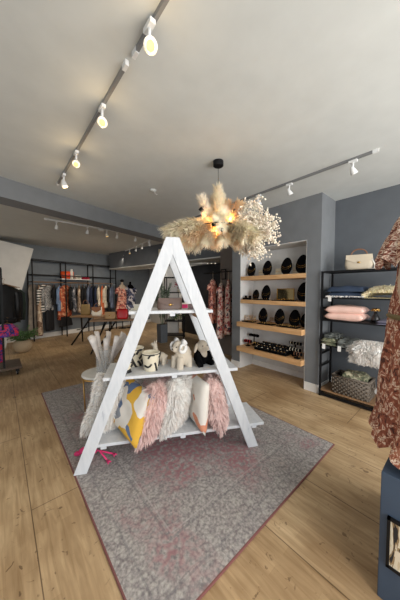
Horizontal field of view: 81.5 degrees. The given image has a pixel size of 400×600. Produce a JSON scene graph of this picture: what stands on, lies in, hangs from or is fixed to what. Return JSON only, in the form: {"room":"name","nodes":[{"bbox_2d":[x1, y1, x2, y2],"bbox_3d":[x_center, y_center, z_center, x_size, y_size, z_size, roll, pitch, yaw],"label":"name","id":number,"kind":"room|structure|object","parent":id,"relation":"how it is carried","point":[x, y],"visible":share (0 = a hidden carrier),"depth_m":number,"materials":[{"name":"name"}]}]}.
{"room":"clothing boutique","nodes":[
{"label":"clothing boutique","id":0,"kind":"room"},
{"bbox_2d":[0,240,32,347],"bbox_3d":[-5.847,-0.143,4.820,0.116,2.870,4.193,2,3,35],"label":"wall","id":1,"kind":"structure","parent":0,"point":[15,259],"depth_m":6.08,"materials":[{"name":"paint"}]},
{"bbox_2d":[5,241,149,337],"bbox_3d":[-4.698,-0.269,7.742,0.120,2.870,10.500,2,3,35],"label":"wall","id":2,"kind":"structure","parent":0,"point":[139,279],"depth_m":8.12,"materials":[{"name":"paint"}]},
{"bbox_2d":[7,319,149,342],"bbox_3d":[-4.634,1.097,7.758,0.020,0.140,10.300,2,3,35],"label":"baseboard","id":3,"kind":"structure","parent":2,"relation":"attached to","point":[56,333],"depth_m":8.08,"materials":[{"name":"white paint"}]},
{"bbox_2d":[167,266,178,332],"bbox_3d":[-0.890,0.023,7.718,0.360,2.290,0.360,0,2,-1],"label":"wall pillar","id":4,"kind":"structure","parent":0,"point":[173,327],"depth_m":7.53,"materials":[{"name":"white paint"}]},
{"bbox_2d":[150,263,214,323],"bbox_3d":[-0.342,-0.309,8.678,0.120,2.870,7.600,-2,3,-41],"label":"wall","id":5,"kind":"structure","parent":0,"point":[154,318],"depth_m":10.40,"materials":[{"name":"paint"}]},
{"bbox_2d":[0,322,391,599],"bbox_3d":[-1.248,1.367,4.268,10.000,0.100,13.000,-2,3,-41],"label":"floor","id":6,"kind":"structure","parent":0,"point":[322,543],"depth_m":1.61,"materials":[{"name":"wood"}]},
{"bbox_2d":[0,267,22,373],"bbox_3d":[-3.619,0.384,4.096,0.760,1.880,0.620,-2,3,-41],"label":"rack","id":7,"kind":"object","parent":6,"relation":"on","point":[12,364],"visible":0.98,"depth_m":3.98,"materials":[{"name":"black metal"}]},
{"bbox_2d":[0,317,18,337],"bbox_3d":[-3.334,0.469,4.013,0.103,0.340,0.321,2,3,43],"label":"dress","id":8,"kind":"object","parent":7,"relation":"hanging from","point":[10,329],"visible":0.98,"depth_m":4.01,"materials":[{"name":"purple fabric"}]},
{"bbox_2d":[0,278,20,322],"bbox_3d":[-3.433,0.008,4.027,0.180,0.784,0.594,1,3,23],"label":"leather jacket","id":9,"kind":"object","parent":7,"relation":"hanging from","point":[11,297],"visible":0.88,"depth_m":4.09,"materials":[{"name":"black leather"}]},
{"bbox_2d":[4,279,25,321],"bbox_3d":[-3.651,0.025,4.332,0.161,0.844,0.682,2,3,35],"label":"jacket","id":10,"kind":"object","parent":7,"relation":"hanging from","point":[20,290],"visible":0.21,"depth_m":4.56,"materials":[{"name":"black fabric"}]},
{"bbox_2d":[7,325,40,352],"bbox_3d":[-4.277,0.958,5.591,0.736,0.605,0.740,-1,3,-17],"label":"potted plant","id":11,"kind":"object","parent":6,"relation":"on","point":[22,344],"visible":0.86,"depth_m":5.48,"materials":[{"name":"green plant"}]},
{"bbox_2d":[27,259,116,341],"bbox_3d":[-4.174,-0.043,7.932,0.368,2.403,2.780,2,3,35],"label":"clothes rack","id":12,"kind":"object","parent":6,"relation":"on","point":[31,260],"visible":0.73,"depth_m":7.50,"materials":[{"name":"black metal"}]},
{"bbox_2d":[28,285,37,335],"bbox_3d":[-4.930,0.250,6.878,0.167,1.636,0.500,0,2,3],"label":"dress","id":13,"kind":"object","parent":12,"relation":"hanging from","point":[30,312],"visible":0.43,"depth_m":6.75,"materials":[{"name":"beige fabric"}]},
{"bbox_2d":[37,284,42,335],"bbox_3d":[-4.851,0.249,6.996,0.166,1.644,0.462,-1,3,-31],"label":"dress","id":14,"kind":"object","parent":12,"relation":"hanging from","point":[39,312],"visible":0.8,"depth_m":6.86,"materials":[{"name":"beige fabric"}]},
{"bbox_2d":[37,284,45,311],"bbox_3d":[-4.773,-0.105,7.090,0.135,0.944,0.572,0,2,-1],"label":"cardigan","id":15,"kind":"object","parent":12,"relation":"hanging from","point":[43,285],"visible":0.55,"depth_m":6.89,"materials":[{"name":"white fabric"}]},
{"bbox_2d":[41,284,54,330],"bbox_3d":[-4.681,0.185,7.221,0.140,1.536,0.594,0,2,3],"label":"shirt","id":16,"kind":"object","parent":12,"relation":"hanging from","point":[46,299],"visible":0.8,"depth_m":7.11,"materials":[{"name":"black fabric"}]},
{"bbox_2d":[51,285,56,304],"bbox_3d":[-4.601,-0.215,7.320,0.127,0.744,0.572,-1,3,-28],"label":"shirt","id":17,"kind":"object","parent":12,"relation":"hanging from","point":[53,291],"visible":0.91,"depth_m":7.17,"materials":[{"name":"black fabric"}]},
{"bbox_2d":[56,285,60,319],"bbox_3d":[-4.516,0.020,7.449,0.142,1.226,0.572,-1,3,-24],"label":"shirt","id":18,"kind":"object","parent":12,"relation":"hanging from","point":[58,302],"visible":0.81,"depth_m":7.30,"materials":[{"name":"fabric"}]},
{"bbox_2d":[59,285,72,326],"bbox_3d":[-4.407,0.128,7.615,0.147,1.456,0.616,0,3,9],"label":"dress","id":19,"kind":"object","parent":12,"relation":"hanging from","point":[62,289],"visible":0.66,"depth_m":7.49,"materials":[{"name":"orange fabric"}]},
{"bbox_2d":[72,285,76,311],"bbox_3d":[-4.237,-0.108,7.840,0.139,1.004,0.550,-1,3,-21],"label":"blouse","id":20,"kind":"object","parent":12,"relation":"hanging from","point":[74,290],"visible":0.98,"depth_m":7.69,"materials":[{"name":"grey fabric"}]},
{"bbox_2d":[77,285,80,312],"bbox_3d":[-4.147,-0.093,7.967,0.136,1.044,0.528,-1,3,-28],"label":"dress","id":21,"kind":"object","parent":12,"relation":"hanging from","point":[78,289],"visible":0.94,"depth_m":7.83,"materials":[{"name":"beige fabric"}]},
{"bbox_2d":[102,285,107,307],"bbox_3d":[-3.562,-0.179,8.790,0.139,0.944,0.594,0,2,-8],"label":"blouse","id":22,"kind":"object","parent":12,"relation":"hanging from","point":[104,291],"visible":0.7,"depth_m":8.62,"materials":[{"name":"beige fabric"}]},
{"bbox_2d":[109,286,113,307],"bbox_3d":[-3.417,-0.168,9.001,0.138,0.984,0.572,0,2,-8],"label":"shirt","id":23,"kind":"object","parent":12,"relation":"hanging from","point":[111,297],"visible":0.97,"depth_m":8.86,"materials":[{"name":"fabric"}]},
{"bbox_2d":[70,314,116,344],"bbox_3d":[-2.888,0.831,6.424,1.171,0.814,0.550,0,3,9],"label":"trestle table","id":24,"kind":"object","parent":6,"relation":"on","point":[90,316],"visible":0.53,"depth_m":6.36,"materials":[{"name":"brown wood"}]},
{"bbox_2d":[81,300,90,314],"bbox_3d":[-3.194,0.209,6.477,0.257,0.425,0.120,0,2,-1],"label":"tote bag","id":25,"kind":"object","parent":24,"relation":"on","point":[85,308],"visible":0.99,"depth_m":6.44,"materials":[{"name":"brown fabric"}]},
{"bbox_2d":[91,303,101,315],"bbox_3d":[-2.785,0.260,6.262,0.277,0.342,0.124,0,2,-1],"label":"handbag","id":26,"kind":"object","parent":24,"relation":"on","point":[96,311],"visible":1,"depth_m":6.22,"materials":[{"name":"white leather"}]},
{"bbox_2d":[90,317,133,354],"bbox_3d":[-1.988,0.860,5.748,1.271,0.814,0.550,-1,3,-14],"label":"trestle table","id":27,"kind":"object","parent":6,"relation":"on","point":[104,320],"visible":0.34,"depth_m":5.51,"materials":[{"name":"brown wood"}]},
{"bbox_2d":[117,305,127,318],"bbox_3d":[-1.887,0.286,5.652,0.267,0.342,0.160,0,2,-1],"label":"bag","id":28,"kind":"object","parent":27,"relation":"on","point":[121,313],"visible":0.98,"depth_m":5.60,"materials":[{"name":"red leather"}]},
{"bbox_2d":[119,279,126,328],"bbox_3d":[-3.040,0.149,9.085,0.320,1.920,0.320,-2,3,-41],"label":"mannequin","id":29,"kind":"object","parent":6,"relation":"on","point":[121,286],"visible":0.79,"depth_m":9.01},
{"bbox_2d":[115,287,125,310],"bbox_3d":[-3.036,-0.067,9.072,0.554,1.008,0.354,-2,3,-41],"label":"floral dress","id":30,"kind":"object","parent":29,"relation":"hanging from","point":[121,300],"visible":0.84,"depth_m":8.93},
{"bbox_2d":[127,282,133,327],"bbox_3d":[-2.764,0.188,9.226,0.320,1.830,0.320,-2,3,-41],"label":"mannequin","id":31,"kind":"object","parent":6,"relation":"on","point":[130,286],"visible":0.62,"depth_m":9.15},
{"bbox_2d":[125,287,136,314],"bbox_3d":[-2.758,0.002,9.218,0.558,1.158,0.379,-2,3,-41],"label":"floral dress","id":32,"kind":"object","parent":31,"relation":"hanging from","point":[130,293],"visible":0.69,"depth_m":9.08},
{"bbox_2d":[156,283,171,342],"bbox_3d":[-1.083,0.307,6.616,0.521,1.817,0.594,2,3,37],"label":"plant","id":33,"kind":"object","parent":6,"relation":"on","point":[162,329],"visible":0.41,"depth_m":6.59,"materials":[{"name":"green plant"}]},
{"bbox_2d":[164,277,184,338],"bbox_3d":[-0.780,0.240,7.201,0.588,1.900,0.348,0,2,2],"label":"open shelf","id":34,"kind":"object","parent":6,"relation":"on","point":[166,320],"visible":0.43,"depth_m":7.07,"materials":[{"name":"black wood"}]},
{"bbox_2d":[41,377,334,599],"bbox_3d":[-0.499,1.374,2.800,2.000,0.012,3.200,-2,3,-41],"label":"area rug","id":35,"kind":"object","parent":6,"relation":"on","point":[169,517],"visible":0.61,"depth_m":1.71,"materials":[{"name":"carpet"}]},
{"bbox_2d":[80,367,106,411],"bbox_3d":[-1.066,1.075,2.510,0.398,0.610,0.398,-2,3,-41],"label":"side table","id":36,"kind":"object","parent":35,"relation":"on","point":[88,375],"visible":0.35,"depth_m":2.47,"materials":[{"name":"wood"}]},
{"bbox_3d":[-1.028,0.643,2.517,0.192,0.250,0.192,-2,3,-41],"label":"glass vase","id":37,"kind":"object","parent":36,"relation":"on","visible":0},
{"bbox_2d":[88,335,102,369],"bbox_3d":[-1.052,0.553,2.372,0.056,0.406,0.206,1,3,19],"label":"paper cone","id":38,"kind":"object","parent":37,"relation":"in","point":[91,339],"visible":1,"depth_m":2.33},
{"bbox_2d":[94,331,104,367],"bbox_3d":[-1.124,0.549,2.584,0.058,0.395,0.204,-2,3,-41],"label":"paper cone","id":39,"kind":"object","parent":37,"relation":"in","point":[96,333],"visible":0.88,"depth_m":2.58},
{"bbox_2d":[103,337,108,369],"bbox_3d":[-1.001,0.571,2.450,0.056,0.360,0.106,-2,3,-41],"label":"paper cone","id":40,"kind":"object","parent":37,"relation":"in","point":[105,340],"visible":1,"depth_m":2.43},
{"bbox_2d":[109,335,119,364],"bbox_3d":[-0.916,0.559,2.474,0.158,0.384,0.055,2,3,32],"label":"paper cone","id":41,"kind":"object","parent":37,"relation":"in","point":[116,338],"visible":0.91,"depth_m":2.44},
{"bbox_2d":[107,331,125,368],"bbox_3d":[-0.919,0.544,2.560,0.205,0.408,0.057,-1,3,-12],"label":"paper cone","id":42,"kind":"object","parent":37,"relation":"in","point":[122,334],"visible":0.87,"depth_m":2.54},
{"bbox_2d":[74,447,116,463],"bbox_3d":[-0.929,1.356,2.064,0.362,0.087,0.126,1,3,13],"label":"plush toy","id":43,"kind":"object","parent":35,"relation":"on","point":[77,453],"visible":0.67,"depth_m":2.05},
{"bbox_2d":[73,237,263,475],"bbox_3d":[-0.245,0.426,2.221,1.678,1.932,0.456,-1,3,-13],"label":"ladder shelf","id":44,"kind":"object","parent":35,"relation":"on","point":[242,416],"visible":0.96,"depth_m":2.00,"materials":[{"name":"white wood"}]},
{"bbox_2d":[79,372,143,437],"bbox_3d":[-0.801,0.965,2.158,0.611,0.675,0.262,-2,3,-43],"label":"cushion","id":45,"kind":"object","parent":44,"relation":"on","point":[99,387],"visible":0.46,"depth_m":2.02,"materials":[{"name":"fur"}]},
{"bbox_2d":[114,379,155,449],"bbox_3d":[-0.600,0.953,2.040,0.512,0.488,0.205,2,3,44],"label":"cushion","id":46,"kind":"object","parent":44,"relation":"on","point":[129,418],"visible":0.89,"depth_m":1.96,"materials":[{"name":"fabric"}]},
{"bbox_2d":[132,345,143,366],"bbox_3d":[-0.624,0.546,2.229,0.183,0.187,0.190,-2,3,-41],"label":"ceramic pot","id":47,"kind":"object","parent":44,"relation":"on","point":[137,357],"visible":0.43,"depth_m":2.17,"materials":[{"name":"white ceramic"}]},
{"bbox_2d":[141,349,160,371],"bbox_3d":[-0.443,0.556,2.104,0.179,0.178,0.178,-2,3,-41],"label":"ceramic pot","id":48,"kind":"object","parent":44,"relation":"on","point":[151,357],"visible":0.98,"depth_m":2.05,"materials":[{"name":"white ceramic"}]},
{"bbox_2d":[134,376,171,452],"bbox_3d":[-0.389,0.980,2.089,0.334,0.606,0.495,1,3,18],"label":"cushion","id":49,"kind":"object","parent":44,"relation":"on","point":[153,420],"visible":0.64,"depth_m":1.93,"materials":[{"name":"fur"}]},
{"bbox_2d":[151,340,167,364],"bbox_3d":[-0.398,0.515,2.274,0.184,0.240,0.085,1,3,22],"label":"figurine","id":50,"kind":"object","parent":44,"relation":"on","point":[163,357],"visible":0.59,"depth_m":2.24,"materials":[{"name":"beige fabric"}]},
{"bbox_2d":[157,298,181,309],"bbox_3d":[-0.278,0.040,2.122,0.232,0.118,0.096,-1,3,-18],"label":"handbag","id":51,"kind":"object","parent":44,"relation":"on","point":[162,303],"visible":0.91,"depth_m":2.08,"materials":[{"name":"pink leather"}]},
{"bbox_2d":[158,374,193,441],"bbox_3d":[-0.212,0.951,2.158,0.306,0.579,0.467,1,3,23],"label":"cushion","id":52,"kind":"object","parent":44,"relation":"on","point":[179,396],"visible":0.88,"depth_m":2.01,"materials":[{"name":"fur"}]},
{"bbox_2d":[170,337,191,369],"bbox_3d":[-0.174,0.496,2.190,0.167,0.285,0.233,2,3,41],"label":"plush","id":53,"kind":"object","parent":44,"relation":"on","point":[182,356],"visible":1,"depth_m":2.13,"materials":[{"name":"beige fabric"}]},
{"bbox_2d":[188,374,209,434],"bbox_3d":[-0.035,0.940,2.219,0.130,0.502,0.464,-1,3,-24],"label":"cushion","id":54,"kind":"object","parent":44,"relation":"on","point":[199,406],"visible":0.73,"depth_m":2.06,"materials":[{"name":"fabric"}]},
{"bbox_2d":[193,340,214,367],"bbox_3d":[0.021,0.515,2.268,0.188,0.248,0.188,-2,3,-33],"label":"plush","id":55,"kind":"object","parent":44,"relation":"on","point":[201,356],"visible":0.96,"depth_m":2.22,"materials":[{"name":"black fabric"}]},
{"bbox_2d":[202,372,229,438],"bbox_3d":[0.141,0.958,2.217,0.294,0.567,0.406,0,2,4],"label":"cushion","id":56,"kind":"object","parent":44,"relation":"on","point":[218,413],"visible":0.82,"depth_m":2.09,"materials":[{"name":"fur"}]},
{"bbox_2d":[319,267,396,410],"bbox_3d":[2.188,0.491,3.006,0.390,1.760,1.060,-2,3,-41],"label":"shelf unit","id":57,"kind":"object","parent":6,"relation":"on","point":[327,387],"visible":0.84,"depth_m":3.19,"materials":[{"name":"black metal"}]},
{"bbox_2d":[321,337,342,348],"bbox_3d":[1.890,0.591,3.301,0.380,0.165,0.194,-2,3,-41],"label":"scarf","id":58,"kind":"object","parent":57,"relation":"on","point":[326,341],"visible":0.68,"depth_m":3.19,"materials":[{"name":"green fabric"}]},
{"bbox_2d":[324,332,344,338],"bbox_3d":[1.913,0.492,3.304,0.306,0.064,0.184,-2,3,-41],"label":"scarf","id":59,"kind":"object","parent":58,"relation":"on","point":[337,335],"visible":0.97,"depth_m":3.24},
{"bbox_2d":[325,313,369,321],"bbox_3d":[2.003,0.221,3.165,0.360,0.128,0.460,-2,3,-41],"label":"cushion","id":60,"kind":"object","parent":57,"relation":"on","point":[334,316],"visible":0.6,"depth_m":3.04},
{"bbox_2d":[324,305,369,314],"bbox_3d":[2.003,0.131,3.161,0.360,0.133,0.460,-2,3,-44],"label":"cushion","id":61,"kind":"object","parent":60,"relation":"on","point":[345,309],"visible":0.86,"depth_m":3.05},
{"bbox_2d":[326,285,369,300],"bbox_3d":[2.001,-0.088,3.136,0.391,0.217,0.450,-2,3,-41],"label":"folded throw","id":62,"kind":"object","parent":57,"relation":"on","point":[348,291],"visible":0.96,"depth_m":3.03,"materials":[{"name":"blue fabric"}]},
{"bbox_2d":[336,336,360,351],"bbox_3d":[2.030,0.598,3.139,0.380,0.164,0.235,-2,3,-41],"label":"scarf","id":63,"kind":"object","parent":57,"relation":"on","point":[344,341],"visible":0.54,"depth_m":3.08,"materials":[{"name":"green fabric"}]},
{"bbox_2d":[331,369,375,401],"bbox_3d":[2.061,1.142,3.129,0.298,0.249,0.498,-2,3,-41],"label":"wicker basket","id":64,"kind":"object","parent":57,"relation":"on","point":[363,391],"visible":0.93,"depth_m":3.02,"materials":[{"name":"wicker"}]},
{"bbox_2d":[342,369,370,381],"bbox_3d":[2.084,1.021,3.097,0.300,0.169,0.239,2,3,43],"label":"patterned cushion","id":65,"kind":"object","parent":64,"relation":"on","point":[357,375],"visible":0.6,"depth_m":3.04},
{"bbox_2d":[345,249,374,269],"bbox_3d":[2.098,-0.534,3.045,0.338,0.288,0.155,2,3,35],"label":"handbag","id":66,"kind":"object","parent":57,"relation":"on","point":[361,261],"visible":0.96,"depth_m":3.02,"materials":[{"name":"beige leather"}]},
{"bbox_2d":[346,340,383,368],"bbox_3d":[2.186,0.659,2.904,0.551,0.325,0.608,-2,3,-41],"label":"sheepskin","id":67,"kind":"object","parent":57,"relation":"on","point":[367,352],"visible":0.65,"depth_m":2.81,"materials":[{"name":"white fur"}]},
{"bbox_2d":[371,308,380,322],"bbox_3d":[2.239,0.193,2.958,0.110,0.179,0.101,-2,3,-41],"label":"ornament","id":68,"kind":"object","parent":57,"relation":"on","point":[375,317],"visible":0.99,"depth_m":2.93,"materials":[{"name":"black ceramic"}]},
{"bbox_2d":[361,284,394,298],"bbox_3d":[2.270,-0.109,2.834,0.455,0.178,0.529,-2,3,-41],"label":"sheepskin","id":69,"kind":"object","parent":57,"relation":"on","point":[383,289],"visible":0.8,"depth_m":2.80,"materials":[{"name":"white fur"}]},
{"bbox_2d":[377,457,399,599],"bbox_3d":[1.529,1.146,0.937,0.750,0.630,1.150,-2,3,-41],"label":"plinth","id":70,"kind":"object","parent":6,"relation":"on","point":[388,585],"visible":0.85,"depth_m":1.11,"materials":[{"name":"blue paint"}]},
{"bbox_2d":[385,515,399,575],"bbox_3d":[1.035,1.146,0.923,0.016,0.244,0.464,-2,3,-41],"label":"framed picture","id":71,"kind":"object","parent":70,"relation":"attached to","point":[392,563],"visible":1,"depth_m":1.08,"materials":[{"name":"black wood"}]},
{"bbox_2d":[398,264,399,302],"bbox_3d":[1.180,0.179,1.118,0.302,1.285,0.330,-2,3,-41],"label":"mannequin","id":72,"kind":"object","parent":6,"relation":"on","point":[399,264],"visible":1,"depth_m":1.14},
{"bbox_2d":[368,217,399,469],"bbox_3d":[1.170,0.148,1.125,0.560,1.282,0.596,-2,3,-41],"label":"dress","id":73,"kind":"object","parent":72,"relation":"on","point":[384,420],"visible":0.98,"depth_m":1.18,"materials":[{"name":"red fabric"}]},
{"bbox_2d":[0,0,399,254],"bbox_3d":[-1.379,-1.606,4.291,10.000,0.100,12.800,-2,3,-41],"label":"ceiling","id":74,"kind":"structure","parent":0,"point":[280,92],"depth_m":1.72,"materials":[{"name":"paint"}]},
{"bbox_2d":[44,218,119,232],"bbox_3d":[-2.047,-1.583,5.275,2.522,0.032,0.022,-2,3,-43],"label":"track","id":75,"kind":"object","parent":74,"relation":"attached to","point":[44,218],"visible":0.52,"depth_m":4.78,"materials":[{"name":"white metal"}]},
{"bbox_2d":[0,176,165,242],"bbox_3d":[-2.190,-1.398,3.402,0.321,0.240,7.600,2,3,35],"label":"beam","id":76,"kind":"structure","parent":74,"relation":"attached to","point":[15,194],"depth_m":3.52,"materials":[{"name":"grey paint"}]},
{"bbox_2d":[56,59,128,185],"bbox_3d":[-1.134,-1.449,2.183,0.026,0.032,2.130,-2,3,-41],"label":"track","id":77,"kind":"object","parent":74,"relation":"attached to","point":[125,64],"visible":1,"depth_m":1.77,"materials":[{"name":"grey metal"}]},
{"bbox_2d":[72,150,79,167],"bbox_3d":[-1.205,-1.362,2.246,0.070,0.157,0.093,-2,3,-41],"label":"track spotlight","id":78,"kind":"object","parent":77,"relation":"attached to","point":[75,163],"visible":1,"depth_m":2.24,"materials":[{"name":"white metal"}]},
{"bbox_2d":[97,103,106,127],"bbox_3d":[-0.718,-1.338,1.690,0.070,0.157,0.093,-2,3,-41],"label":"track spotlight","id":79,"kind":"object","parent":77,"relation":"attached to","point":[101,121],"visible":1,"depth_m":1.68,"materials":[{"name":"white metal"}]},
{"bbox_2d":[132,0,168,59],"bbox_3d":[0.189,-1.385,0.679,0.022,0.032,1.760,-2,3,-41],"label":"track","id":80,"kind":"object","parent":74,"relation":"attached to","point":[160,8],"visible":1,"depth_m":1.16,"materials":[{"name":"grey metal"}]},
{"bbox_2d":[143,15,157,55],"bbox_3d":[-0.257,-1.315,1.163,0.070,0.157,0.093,-2,3,-41],"label":"track spotlight","id":81,"kind":"object","parent":80,"relation":"attached to","point":[150,45],"visible":1,"depth_m":1.15,"materials":[{"name":"white metal"}]},
{"bbox_2d":[157,159,280,265],"bbox_3d":[0.206,-0.924,2.485,1.338,1.108,0.742,0,2,1],"label":"chandelier","id":82,"kind":"object","parent":74,"relation":"hanging from","point":[227,225],"visible":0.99,"depth_m":2.35,"materials":[{"name":"white plant"}]},
{"bbox_2d":[187,148,378,219],"bbox_3d":[0.638,-1.506,3.498,0.020,0.032,3.330,-2,3,-41],"label":"track","id":83,"kind":"object","parent":74,"relation":"attached to","point":[374,151],"visible":0.62,"depth_m":2.69,"materials":[{"name":"grey metal"}]},
{"bbox_2d":[348,158,357,175],"bbox_3d":[1.596,-1.370,2.411,0.077,0.154,0.081,-2,3,-41],"label":"track spotlight","id":84,"kind":"object","parent":83,"relation":"attached to","point":[353,170],"visible":1,"depth_m":2.39,"materials":[{"name":"white metal"}]},
{"bbox_2d":[182,263,219,339],"bbox_3d":[0.539,0.047,7.041,0.100,2.300,3.550,-2,3,-41],"label":"wall partition","id":85,"kind":"structure","parent":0,"point":[202,280],"depth_m":7.44,"materials":[{"name":"grey paint"}]},
{"bbox_2d":[220,243,231,355],"bbox_3d":[0.789,-0.161,5.240,0.120,2.870,0.810,-2,3,-41],"label":"wall","id":86,"kind":"structure","parent":0,"point":[225,253],"depth_m":5.36,"materials":[{"name":"grey paint"}]},
{"bbox_2d":[109,243,219,268],"bbox_3d":[-1.210,-1.407,7.444,5.075,0.570,0.800,2,3,39],"label":"trim","id":87,"kind":"structure","parent":86,"relation":"attached to","point":[148,254],"depth_m":7.43,"materials":[{"name":"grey paint"}]},
{"bbox_2d":[110,256,219,270],"bbox_3d":[-1.210,-1.112,7.457,5.095,0.030,0.820,2,3,39],"label":"trim","id":88,"kind":"structure","parent":86,"relation":"attached to","point":[210,259],"depth_m":7.06,"materials":[{"name":"paint"}]},
{"bbox_2d":[253,246,305,372],"bbox_3d":[1.523,0.194,4.256,0.120,2.245,1.260,-2,3,-41],"label":"wall","id":89,"kind":"structure","parent":0,"point":[277,257],"depth_m":4.26,"materials":[{"name":"white paint"}]},
{"bbox_2d":[237,342,303,366],"bbox_3d":[1.286,0.923,4.083,0.502,0.085,1.245,-2,3,-41],"label":"oak shelf","id":90,"kind":"object","parent":89,"relation":"attached to","point":[289,359],"visible":0.66,"depth_m":3.83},
{"bbox_2d":[254,341,277,352],"bbox_3d":[1.175,0.821,4.128,0.300,0.117,0.300,-2,3,-41],"label":"tray","id":91,"kind":"object","parent":90,"relation":"on","point":[266,346],"visible":0.99,"depth_m":4.09,"materials":[{"name":"black fabric"}]},
{"bbox_2d":[269,344,292,355],"bbox_3d":[1.377,0.831,3.894,0.300,0.117,0.300,-2,3,-41],"label":"tray","id":92,"kind":"object","parent":90,"relation":"on","point":[281,349],"visible":0.97,"depth_m":3.85,"materials":[{"name":"black fabric"}]},
{"bbox_2d":[237,319,304,335],"bbox_3d":[1.286,0.462,4.064,0.502,0.085,1.245,-2,3,-41],"label":"oak shelf","id":93,"kind":"object","parent":89,"relation":"attached to","point":[301,331],"visible":0.69,"depth_m":3.84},
{"bbox_2d":[258,308,267,322],"bbox_3d":[1.148,0.278,4.226,0.142,0.271,0.142,0,2,3],"label":"stand","id":94,"kind":"object","parent":93,"relation":"on","point":[263,315],"visible":0.96,"depth_m":4.21,"materials":[{"name":"black fabric"}]},
{"bbox_2d":[274,309,284,324],"bbox_3d":[1.363,0.286,3.976,0.145,0.276,0.145,0,2,3],"label":"stand","id":95,"kind":"object","parent":93,"relation":"on","point":[279,317],"visible":0.98,"depth_m":3.96,"materials":[{"name":"black fabric"}]},
{"bbox_2d":[289,310,300,325],"bbox_3d":[1.540,0.295,3.771,0.145,0.276,0.145,0,2,3],"label":"stand","id":96,"kind":"object","parent":93,"relation":"on","point":[294,318],"visible":0.98,"depth_m":3.75,"materials":[{"name":"plastic"}]},
{"bbox_2d":[240,299,305,306],"bbox_3d":[1.326,0.039,4.079,0.398,0.070,1.245,-2,3,-41],"label":"oak shelf","id":97,"kind":"object","parent":89,"relation":"attached to","point":[267,302],"visible":0.63,"depth_m":3.86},
{"bbox_2d":[261,285,270,298],"bbox_3d":[1.178,-0.133,4.142,0.142,0.271,0.142,0,2,3],"label":"stand","id":98,"kind":"object","parent":97,"relation":"on","point":[266,292],"visible":0.96,"depth_m":4.12,"materials":[{"name":"black fabric"}]},
{"bbox_2d":[277,288,294,299],"bbox_3d":[1.445,-0.091,3.882,0.090,0.207,0.332,-2,3,-35],"label":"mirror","id":99,"kind":"object","parent":97,"relation":"on","point":[282,293],"visible":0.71,"depth_m":3.85,"materials":[{"name":"gold metal"}]},
{"bbox_2d":[297,282,305,300],"bbox_3d":[1.622,-0.127,3.626,0.160,0.303,0.159,0,2,3],"label":"stand","id":100,"kind":"object","parent":97,"relation":"on","point":[301,292],"visible":0.7,"depth_m":3.63,"materials":[{"name":"black fabric"}]},
{"bbox_2d":[241,273,305,280],"bbox_3d":[1.326,-0.394,4.061,0.398,0.070,1.245,-2,3,-41],"label":"oak shelf","id":101,"kind":"object","parent":89,"relation":"attached to","point":[297,275],"visible":0.76,"depth_m":3.88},
{"bbox_2d":[247,262,255,275],"bbox_3d":[0.969,-0.577,4.365,0.142,0.271,0.142,0,2,3],"label":"stand","id":102,"kind":"object","parent":101,"relation":"on","point":[251,270],"visible":0.98,"depth_m":4.34,"materials":[{"name":"plastic"}]},
{"bbox_2d":[262,260,271,274],"bbox_3d":[1.191,-0.566,4.108,0.142,0.271,0.142,0,2,3],"label":"stand","id":103,"kind":"object","parent":101,"relation":"on","point":[267,268],"visible":0.97,"depth_m":4.09,"materials":[{"name":"plastic"}]},
{"bbox_2d":[281,258,291,273],"bbox_3d":[1.430,-0.561,3.831,0.150,0.284,0.149,0,2,3],"label":"stand","id":104,"kind":"object","parent":101,"relation":"on","point":[286,267],"visible":0.98,"depth_m":3.81,"materials":[{"name":"black fabric"}]},
{"bbox_2d":[296,255,305,272],"bbox_3d":[1.603,-0.561,3.630,0.160,0.303,0.159,0,2,3],"label":"stand","id":105,"kind":"object","parent":101,"relation":"on","point":[301,262],"visible":0.85,"depth_m":3.62,"materials":[{"name":"black fabric"}]},
{"bbox_2d":[252,359,303,378],"bbox_3d":[1.470,1.268,4.256,0.016,0.100,1.240,-2,3,-41],"label":"baseboard","id":106,"kind":"structure","parent":89,"relation":"attached to","point":[256,362],"depth_m":4.26,"materials":[{"name":"white paint"}]},
{"bbox_2d":[232,192,335,384],"bbox_3d":[1.409,-0.114,4.145,0.620,2.870,1.660,-2,3,-41],"label":"wall","id":107,"kind":"structure","parent":0,"point":[311,218],"depth_m":3.45,"materials":[{"name":"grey paint"}]},
{"bbox_2d":[203,271,231,273],"bbox_3d":[0.539,-0.626,5.229,0.270,0.075,1.150,-2,3,-41],"label":"wall rail","id":108,"kind":"object","parent":107,"relation":"attached to","point":[220,271],"visible":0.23,"depth_m":5.35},
{"bbox_2d":[207,279,217,323],"bbox_3d":[0.300,-0.064,5.383,0.191,1.194,0.485,1,3,26],"label":"floral dress","id":109,"kind":"object","parent":108,"relation":"hanging from","point":[212,286],"visible":0.77,"depth_m":5.28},
{"bbox_2d":[216,283,225,338],"bbox_3d":[0.467,0.090,5.191,0.206,1.484,0.503,1,3,18],"label":"floral dress","id":110,"kind":"object","parent":108,"relation":"hanging from","point":[220,291],"visible":0.89,"depth_m":5.05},
{"bbox_2d":[224,270,231,334],"bbox_3d":[0.618,0.042,5.023,0.201,1.374,0.483,0,2,6],"label":"floral dress","id":111,"kind":"object","parent":108,"relation":"hanging from","point":[228,290],"visible":0.91,"depth_m":4.88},
{"bbox_2d":[240,240,306,376],"bbox_3d":[1.329,0.202,4.090,0.400,2.245,1.261,-2,3,-41],"label":"trim","id":112,"kind":"structure","parent":107,"relation":"attached to","point":[246,287],"depth_m":4.49,"materials":[{"name":"white paint"}]},
{"bbox_2d":[231,359,331,392],"bbox_3d":[1.361,1.262,4.155,0.516,0.120,1.672,-2,3,-41],"label":"baseboard","id":113,"kind":"object","parent":107,"relation":"attached to","point":[308,386],"visible":0.81,"depth_m":3.47,"materials":[{"name":"white paint"}]},
{"bbox_2d":[331,184,399,388],"bbox_3d":[3.277,-0.036,2.357,0.120,2.870,3.490,-2,3,-41],"label":"wall","id":114,"kind":"structure","parent":0,"point":[362,221],"depth_m":3.32,"materials":[{"name":"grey paint"}]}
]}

